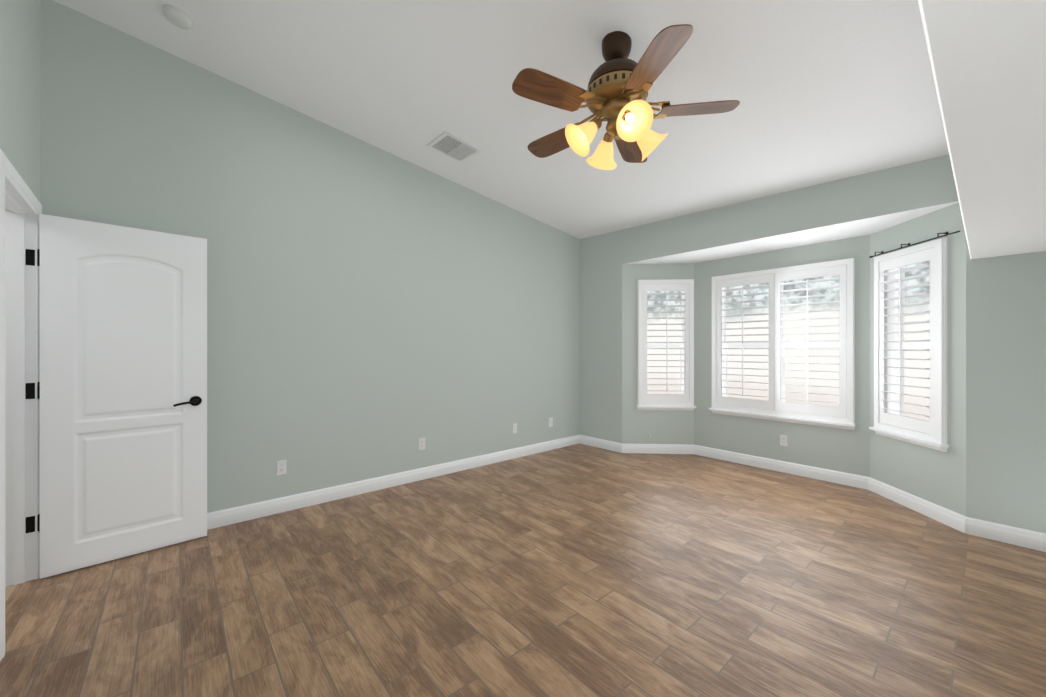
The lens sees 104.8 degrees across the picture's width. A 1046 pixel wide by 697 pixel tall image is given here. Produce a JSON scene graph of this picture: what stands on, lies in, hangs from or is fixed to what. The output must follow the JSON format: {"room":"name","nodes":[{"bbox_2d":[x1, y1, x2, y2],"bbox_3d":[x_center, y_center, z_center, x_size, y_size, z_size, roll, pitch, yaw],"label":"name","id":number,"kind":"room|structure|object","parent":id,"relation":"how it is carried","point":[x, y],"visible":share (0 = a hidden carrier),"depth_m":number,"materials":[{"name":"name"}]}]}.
{"room":"empty bedroom","nodes":[
{"label":"empty bedroom","id":0,"kind":"room"},
{"bbox_2d":[0,0,40,202],"bbox_3d":[-1.312,-0.580,0.647,0.305,3.750,4.831,0,0,-41],"label":"wall","id":1,"kind":"structure","parent":0,"point":[20,84],"depth_m":2.03,"materials":[{"name":"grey paint"}]},
{"bbox_2d":[0,149,41,660],"bbox_3d":[-2.520,0.230,1.955,0.170,2.129,0.910,0,0,-41],"label":"door frame","id":2,"kind":"structure","parent":1,"relation":"attached to","point":[20,208],"depth_m":2.21,"materials":[{"name":"white wood"}]},
{"bbox_2d":[37,214,206,578],"bbox_3d":[-2.435,0.266,2.500,0.751,2.032,0.138,0,0,-45],"label":"door","id":3,"kind":"structure","parent":1,"relation":"in","point":[122,390],"depth_m":2.46,"materials":[{"name":"white wood"}]},
{"bbox_2d":[41,0,579,512],"bbox_3d":[-1.081,-0.582,4.007,5.090,3.750,0.150,0,0,-41],"label":"wall","id":4,"kind":"structure","parent":0,"point":[375,312],"depth_m":3.34,"materials":[{"name":"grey paint"}]},
{"bbox_2d":[276,460,286,475],"bbox_3d":[-1.910,0.943,3.187,0.070,0.114,0.007,0,0,-41],"label":"outlet","id":5,"kind":"object","parent":4,"relation":"attached to","point":[281,467],"visible":1,"depth_m":3.18,"materials":[{"name":"white plastic"}]},
{"bbox_2d":[418,438,424,449],"bbox_3d":[-0.998,0.942,3.976,0.070,0.114,0.007,0,0,-41],"label":"outlet","id":6,"kind":"object","parent":4,"relation":"attached to","point":[421,443],"visible":1,"depth_m":3.97,"materials":[{"name":"white plastic"}]},
{"bbox_2d":[512,423,516,433],"bbox_3d":[-0.096,0.942,4.756,0.070,0.114,0.007,0,0,-41],"label":"outlet","id":7,"kind":"object","parent":4,"relation":"attached to","point":[514,427],"visible":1,"depth_m":4.75,"materials":[{"name":"white plastic"}]},
{"bbox_2d":[549,417,552,426],"bbox_3d":[0.354,0.942,5.145,0.070,0.114,0.007,0,0,-41],"label":"outlet","id":8,"kind":"object","parent":4,"relation":"attached to","point":[550,422],"visible":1,"depth_m":5.14,"materials":[{"name":"white plastic"}]},
{"bbox_2d":[207,435,1045,551],"bbox_3d":[0.648,1.236,2.476,5.416,0.115,4.430,0,0,-41],"label":"baseboard","id":9,"kind":"structure","parent":4,"relation":"attached to","point":[1026,538],"depth_m":3.65,"materials":[{"name":"white wood"}]},
{"bbox_2d":[53,0,948,238],"bbox_3d":[0.416,-1.948,2.274,5.050,1.216,4.830,0,0,-41],"label":"ceiling","id":10,"kind":"structure","parent":0,"point":[823,91],"depth_m":2.61,"materials":[{"name":"white paint"}]},
{"bbox_2d":[162,4,192,28],"bbox_3d":[-2.069,-1.983,2.416,0.144,0.059,0.144,0,0,-41],"label":"smoke detector","id":11,"kind":"object","parent":10,"relation":"attached to","point":[177,17],"visible":1,"depth_m":2.39,"materials":[{"name":"white plastic"}]},
{"bbox_2d":[427,131,481,162],"bbox_3d":[-0.608,-1.769,3.550,0.361,0.072,0.340,0,0,-41],"label":"ceiling vent","id":12,"kind":"object","parent":10,"relation":"in","point":[439,138],"visible":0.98,"depth_m":3.52,"materials":[{"name":"white plastic"}]},
{"bbox_2d":[512,24,739,169],"bbox_3d":[0.492,-1.410,2.279,1.231,0.668,1.211,0,0,-41],"label":"ceiling fan","id":13,"kind":"object","parent":10,"relation":"hanging from","point":[615,93],"visible":1,"depth_m":2.15,"materials":[{"name":"brown wood"}]},
{"bbox_2d":[0,443,1045,696],"bbox_3d":[-0.074,1.334,2.017,7.210,0.080,4.780,0,0,-41],"label":"floor","id":14,"kind":"structure","parent":0,"point":[580,569],"depth_m":2.08,"materials":[{"name":"brown wood"}]},
{"bbox_2d":[626,201,958,263],"bbox_3d":[2.480,-1.220,4.178,0.817,0.353,3.070,0,0,-41],"label":"ceiling","id":15,"kind":"structure","parent":0,"point":[857,228],"depth_m":3.82,"materials":[{"name":"white paint"}]},
{"bbox_2d":[580,154,1045,532],"bbox_3d":[2.568,-0.582,4.037,0.770,3.750,4.580,0,0,-41],"label":"wall","id":16,"kind":"structure","parent":0,"point":[1005,390],"depth_m":3.50,"materials":[{"name":"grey paint"}]},
{"bbox_2d":[647,291,683,393],"bbox_3d":[1.758,-0.070,5.036,0.577,1.457,0.150,0,0,4],"label":"window","id":17,"kind":"structure","parent":16,"relation":"in","point":[681,358],"depth_m":5.04,"materials":[{"name":"white"}]},
{"bbox_2d":[636,279,695,410],"bbox_3d":[1.752,-0.042,4.941,0.703,1.609,0.099,0,0,4],"label":"window frame","id":18,"kind":"structure","parent":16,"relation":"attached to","point":[673,402],"depth_m":4.93,"materials":[{"name":"white wood"}]},
{"bbox_2d":[722,281,838,401],"bbox_3d":[2.732,-0.069,4.321,0.150,1.457,1.222,0,0,-41],"label":"window","id":19,"kind":"structure","parent":16,"relation":"in","point":[784,345],"depth_m":4.42,"materials":[{"name":"white"}]},
{"bbox_2d":[709,258,856,429],"bbox_3d":[2.660,-0.042,4.259,0.099,1.609,1.348,0,0,-41],"label":"window frame","id":20,"kind":"structure","parent":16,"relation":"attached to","point":[775,408],"depth_m":4.17,"materials":[{"name":"white wood"}]},
{"bbox_2d":[780,435,787,446],"bbox_3d":[2.726,0.961,4.209,0.007,0.114,0.070,0,0,-41],"label":"outlet","id":21,"kind":"object","parent":16,"relation":"attached to","point":[783,440],"visible":1,"depth_m":4.20,"materials":[{"name":"white plastic"}]},
{"bbox_2d":[887,266,928,415],"bbox_3d":[3.219,-0.055,3.276,0.150,1.429,0.547,0,0,5],"label":"window","id":22,"kind":"structure","parent":16,"relation":"in","point":[893,379],"depth_m":3.53,"materials":[{"name":"white"}]},
{"bbox_2d":[869,237,948,451],"bbox_3d":[3.124,-0.028,3.284,0.099,1.581,0.673,0,0,5],"label":"window frame","id":23,"kind":"structure","parent":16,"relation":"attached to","point":[931,433],"depth_m":3.19,"materials":[{"name":"white wood"}]},
{"bbox_2d":[869,230,959,257],"bbox_3d":[3.104,-0.834,3.206,0.070,0.050,0.801,0,0,4],"label":"curtain rod","id":24,"kind":"object","parent":16,"relation":"attached to","point":[938,236],"visible":1,"depth_m":3.15,"materials":[{"name":"black metal"}]},
{"bbox_2d":[918,0,1045,258],"bbox_3d":[1.584,-1.538,0.885,4.839,1.836,0.900,0,0,-41],"label":"ceiling","id":25,"kind":"structure","parent":0,"point":[988,61],"depth_m":1.05,"materials":[{"name":"white paint"}]},
{"label":"outside","id":26,"kind":"structure","parent":0,"visible":0},
{"bbox_2d":[647,261,929,420],"bbox_3d":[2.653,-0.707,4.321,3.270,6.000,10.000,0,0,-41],"label":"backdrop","id":27,"kind":"structure","parent":26,"point":[907,372],"depth_m":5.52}
]}

